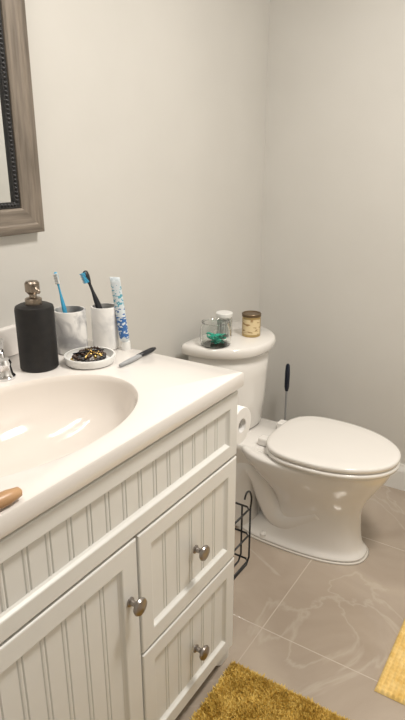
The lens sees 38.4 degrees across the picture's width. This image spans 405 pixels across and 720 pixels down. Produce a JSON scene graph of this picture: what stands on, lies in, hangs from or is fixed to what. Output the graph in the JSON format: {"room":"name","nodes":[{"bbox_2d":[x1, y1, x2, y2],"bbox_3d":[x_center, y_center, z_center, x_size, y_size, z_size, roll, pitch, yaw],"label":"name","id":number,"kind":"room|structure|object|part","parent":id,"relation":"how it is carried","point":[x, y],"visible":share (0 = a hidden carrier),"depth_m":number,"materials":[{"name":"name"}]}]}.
{"room":"bathroom","nodes":[
{"label":"bathroom","id":0,"kind":"room"},
{"bbox_2d":[0,0,269,360],"bbox_3d":[-0.563,-0.352,1.330,0.100,2.450,3.065,12,22,31],"label":"wall","id":1,"kind":"structure","parent":0,"point":[150,115],"depth_m":1.80,"materials":[{"name":"paint"}]},
{"bbox_2d":[0,324,18,356],"bbox_3d":[-0.615,0.020,1.256,0.019,0.075,0.918,12,22,31],"label":"backsplash","id":2,"kind":"structure","parent":1,"relation":"attached to","point":[8,334],"depth_m":1.44,"materials":[{"name":"white ceramic"}]},
{"bbox_2d":[0,0,44,236],"bbox_3d":[-0.618,-0.675,1.001,0.029,0.965,0.780,12,22,31],"label":"framed mirror","id":3,"kind":"object","parent":1,"relation":"attached to","point":[21,208],"visible":1,"depth_m":1.35,"materials":[{"name":"grey wood"}]},
{"bbox_3d":[-0.627,-0.677,1.007,0.006,0.815,0.630,12,22,31],"label":"glass","id":4,"kind":"part","parent":3,"relation":"part of","materials":[{"name":"white mirror"}]},
{"bbox_3d":[-0.623,-0.285,1.139,0.016,0.014,0.656,12,22,31],"label":"trim","id":5,"kind":"part","parent":3,"relation":"part of","materials":[{"name":"black wood"}]},
{"bbox_3d":[-0.449,-0.764,1.260,0.016,0.841,0.014,12,22,31],"label":"trim","id":6,"kind":"part","parent":3,"relation":"part of","materials":[{"name":"black wood"}]},
{"bbox_3d":[-0.618,-0.248,1.148,0.029,0.062,0.780,12,22,31],"label":"frame","id":7,"kind":"part","parent":3,"relation":"part of","materials":[{"name":"grey wood"}]},
{"bbox_2d":[175,485,404,719],"bbox_3d":[0.319,1.039,1.206,2.200,0.100,3.065,12,22,31],"label":"floor","id":8,"kind":"structure","parent":0,"point":[327,633],"depth_m":1.78,"materials":[{"name":"tile"}]},
{"bbox_2d":[0,339,243,719],"bbox_3d":[-0.379,0.511,1.264,0.581,0.860,0.918,12,22,31],"label":"bathroom vanity","id":9,"kind":"object","parent":8,"relation":"on","point":[117,544],"visible":0.94,"depth_m":1.17,"materials":[{"name":"white wood"}]},
{"bbox_3d":[-0.275,0.689,1.010,0.018,0.586,0.518,12,22,31],"label":"door frame","id":10,"kind":"part","parent":9,"relation":"part of","materials":[{"name":"paint"}]},
{"bbox_3d":[-0.170,0.273,1.040,0.018,0.167,0.907,12,22,31],"label":"false frame","id":11,"kind":"part","parent":9,"relation":"part of","materials":[{"name":"paint"}]},
{"bbox_2d":[0,339,243,539],"bbox_3d":[-0.388,0.120,1.135,0.559,0.036,0.918,12,22,31],"label":"countertop","id":12,"kind":"structure","parent":9,"relation":"on","point":[171,391],"depth_m":1.13,"materials":[{"name":"white stone"}]},
{"bbox_2d":[0,339,15,381],"bbox_3d":[-0.504,0.008,1.185,0.159,0.144,0.339,12,22,31],"label":"sink faucet","id":13,"kind":"object","parent":12,"relation":"on","point":[7,374],"visible":1,"depth_m":1.29,"materials":[{"name":"silver metal"}]},
{"bbox_3d":[-0.459,-0.024,1.323,0.016,0.032,0.071,-5,20,-15],"label":"handle lever","id":14,"kind":"part","parent":13,"relation":"part of","materials":[{"name":"silver metal"}]},
{"bbox_3d":[-0.446,0.018,1.302,0.050,0.048,0.050,12,22,31],"label":"handle","id":15,"kind":"part","parent":13,"relation":"part of","materials":[{"name":"silver metal"}]},
{"bbox_2d":[0,487,21,509],"bbox_3d":[-0.361,0.217,0.758,0.066,0.024,0.264,18,26,41],"label":"brush","id":16,"kind":"object","parent":12,"relation":"on","point":[9,496],"visible":1,"depth_m":0.82,"materials":[{"name":"brown wood"}]},
{"bbox_2d":[14,280,58,372],"bbox_3d":[-0.386,-0.081,1.347,0.092,0.207,0.089,12,22,31],"label":"soap dispenser","id":17,"kind":"object","parent":12,"relation":"on","point":[35,323],"visible":1,"depth_m":1.32,"materials":[{"name":"black metal"}]},
{"bbox_2d":[0,375,137,476],"bbox_3d":[-0.339,0.177,1.129,0.354,0.137,0.527,12,22,31],"label":"sink basin","id":18,"kind":"object","parent":12,"relation":"in","point":[47,421],"depth_m":1.29,"materials":[{"name":"beige ceramic"}]},
{"bbox_2d":[54,306,87,354],"bbox_3d":[-0.335,-0.075,1.478,0.082,0.110,0.082,12,22,31],"label":"tumbler","id":19,"kind":"object","parent":12,"relation":"on","point":[71,326],"visible":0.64,"depth_m":1.45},
{"bbox_2d":[52,272,66,312],"bbox_3d":[-0.348,-0.125,1.464,0.041,0.194,0.021,-1,19,-4],"label":"toothbrush","id":20,"kind":"object","parent":19,"relation":"in","point":[55,275],"visible":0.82,"depth_m":1.45,"materials":[{"name":"blue plastic"}]},
{"bbox_2d":[64,346,115,369],"bbox_3d":[-0.273,-0.009,1.407,0.124,0.032,0.124,12,22,31],"label":"dish","id":21,"kind":"object","parent":12,"relation":"on","point":[84,358],"visible":1,"depth_m":1.38,"materials":[{"name":"white ceramic"}]},
{"bbox_2d":[90,303,118,349],"bbox_3d":[-0.252,-0.086,1.505,0.068,0.112,0.068,12,22,31],"label":"tumbler","id":22,"kind":"object","parent":12,"relation":"on","point":[105,333],"visible":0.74,"depth_m":1.48,"materials":[{"name":"white ceramic"}]},
{"bbox_2d":[79,270,102,308],"bbox_3d":[-0.270,-0.134,1.490,0.079,0.192,0.022,-2,19,-5],"label":"toothbrush","id":23,"kind":"object","parent":22,"relation":"in","point":[85,275],"visible":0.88,"depth_m":1.47,"materials":[{"name":"black plastic"}]},
{"bbox_2d":[110,277,130,350],"bbox_3d":[-0.208,-0.117,1.476,0.045,0.189,0.025,-4,19,-12],"label":"toothpaste tube","id":24,"kind":"object","parent":12,"relation":"on","point":[115,282],"visible":1,"depth_m":1.47,"materials":[{"name":"white plastic"}]},
{"bbox_2d":[119,347,155,366],"bbox_3d":[-0.159,-0.009,1.433,0.014,0.013,0.148,10,22,28],"label":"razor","id":25,"kind":"object","parent":12,"relation":"on","point":[149,350],"visible":1,"depth_m":1.43,"materials":[{"name":"grey plastic"}]},
{"bbox_3d":[-0.173,0.000,1.409,0.012,0.012,0.089,10,21,27],"label":"handle","id":26,"kind":"part","parent":25,"relation":"part of","materials":[{"name":"grey plastic"}]},
{"bbox_3d":[-0.128,0.476,1.128,0.034,0.037,0.037,12,22,31],"label":"knob","id":27,"kind":"part","parent":9,"relation":"part of","materials":[{"name":"silver metal"}]},
{"bbox_3d":[-0.027,0.424,1.324,0.018,0.290,0.383,12,22,31],"label":"drawer frame","id":28,"kind":"part","parent":9,"relation":"part of","materials":[{"name":"paint"}]},
{"bbox_3d":[-0.027,0.704,1.421,0.018,0.289,0.383,12,22,31],"label":"drawer frame","id":29,"kind":"part","parent":9,"relation":"part of","materials":[{"name":"paint"}]},
{"bbox_3d":[-0.003,0.708,1.412,0.034,0.037,0.037,12,22,31],"label":"knob","id":30,"kind":"part","parent":9,"relation":"part of","materials":[{"name":"silver metal"}]},
{"bbox_3d":[-0.003,0.434,1.318,0.034,0.037,0.037,12,22,31],"label":"knob","id":31,"kind":"part","parent":9,"relation":"part of","materials":[{"name":"silver metal"}]},
{"bbox_3d":[-0.184,0.930,1.276,0.022,0.060,0.911,12,22,31],"label":"toe rail","id":32,"kind":"part","parent":9,"relation":"part of","materials":[{"name":"paint"}]},
{"bbox_2d":[234,490,252,579],"bbox_3d":[0.049,0.461,1.607,0.136,0.253,0.122,12,22,31],"label":"wire rack","id":33,"kind":"object","parent":9,"relation":"attached to","point":[244,565],"visible":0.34,"depth_m":1.62,"materials":[{"name":"black metal"}]},
{"bbox_2d":[237,405,250,443],"bbox_3d":[0.040,0.163,1.516,0.124,0.098,0.134,12,22,31],"label":"toilet paper roll","id":34,"kind":"object","parent":9,"relation":"attached to","point":[243,413],"visible":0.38,"depth_m":1.51,"materials":[{"name":"white paper"}]},
{"bbox_2d":[190,660,349,719],"bbox_3d":[0.103,0.992,1.157,0.563,0.020,0.802,12,22,31],"label":"bath mat","id":35,"kind":"object","parent":8,"relation":"on","point":[241,693],"visible":1,"depth_m":1.49,"materials":[{"name":"yellow fabric"}]},
{"bbox_2d":[284,364,289,419],"bbox_3d":[0.364,0.254,2.558,0.110,0.504,0.110,12,22,31],"label":"toilet brush","id":36,"kind":"object","parent":8,"relation":"on","point":[287,369],"visible":0.2,"depth_m":2.50,"materials":[{"name":"black plastic"}]},
{"bbox_3d":[0.364,0.261,2.560,0.009,0.290,0.009,12,22,31],"label":"stem","id":37,"kind":"part","parent":36,"relation":"part of","materials":[{"name":"grey plastic"}]},
{"bbox_2d":[181,321,400,564],"bbox_3d":[0.333,0.298,2.110,0.758,0.712,0.413,12,22,31],"label":"toilet","id":38,"kind":"object","parent":8,"relation":"on","point":[310,480],"visible":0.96,"depth_m":2.02,"materials":[{"name":"white ceramic"}]},
{"bbox_2d":[200,318,230,348],"bbox_3d":[0.045,-0.093,2.024,0.110,0.084,0.110,12,22,31],"label":"glass jar","id":39,"kind":"object","parent":38,"relation":"on","point":[215,333],"visible":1,"depth_m":1.99,"materials":[{"name":"clear glass"}]},
{"bbox_2d":[216,310,232,335],"bbox_3d":[0.079,-0.132,2.129,0.062,0.090,0.062,12,22,31],"label":"glass jar","id":40,"kind":"object","parent":38,"relation":"on","point":[224,314],"visible":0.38,"depth_m":2.10,"materials":[{"name":"white"}]},
{"bbox_3d":[0.127,0.093,2.196,0.217,0.307,0.354,12,22,31],"label":"tank","id":41,"kind":"part","parent":38,"relation":"part of","materials":[{"name":"white ceramic"}]},
{"bbox_3d":[0.130,-0.068,2.139,0.257,0.038,0.388,12,22,31],"label":"tank lid","id":42,"kind":"part","parent":38,"relation":"part of","materials":[{"name":"white ceramic"}]},
{"bbox_2d":[242,311,260,337],"bbox_3d":[0.180,-0.132,2.137,0.071,0.085,0.071,12,22,31],"label":"candle tin","id":43,"kind":"object","parent":38,"relation":"on","point":[251,320],"visible":1,"depth_m":2.11,"materials":[{"name":"brown"}]},
{"bbox_3d":[0.180,-0.167,2.125,0.071,0.011,0.071,12,22,31],"label":"tin lid","id":44,"kind":"part","parent":43,"relation":"part of","materials":[{"name":"brown metal"}]},
{"bbox_3d":[0.385,0.480,2.107,0.568,0.369,0.352,12,22,31],"label":"bowl","id":45,"kind":"part","parent":38,"relation":"part of","materials":[{"name":"white ceramic"}]},
{"bbox_3d":[0.454,0.291,1.995,0.438,0.022,0.364,12,22,31],"label":"seat lid","id":46,"kind":"part","parent":38,"relation":"part of","materials":[{"name":"white plastic"}]},
{"bbox_2d":[374,619,404,704],"bbox_3d":[0.871,0.801,1.719,0.485,0.014,0.790,12,22,31],"label":"bath mat","id":47,"kind":"object","parent":8,"relation":"on","point":[391,682],"visible":1,"depth_m":1.57,"materials":[{"name":"yellow fabric"}]},
{"bbox_2d":[260,0,404,464],"bbox_3d":[1.124,-0.572,1.968,2.000,2.450,0.100,12,22,31],"label":"wall","id":48,"kind":"structure","parent":0,"point":[332,285],"depth_m":2.31,"materials":[{"name":"paint"}]},
{"bbox_2d":[384,463,404,490],"bbox_3d":[1.093,0.548,2.303,2.000,0.115,0.014,12,22,31],"label":"baseboard","id":49,"kind":"structure","parent":48,"relation":"attached to","point":[396,480],"depth_m":2.46,"materials":[{"name":"white paint"}]}
]}

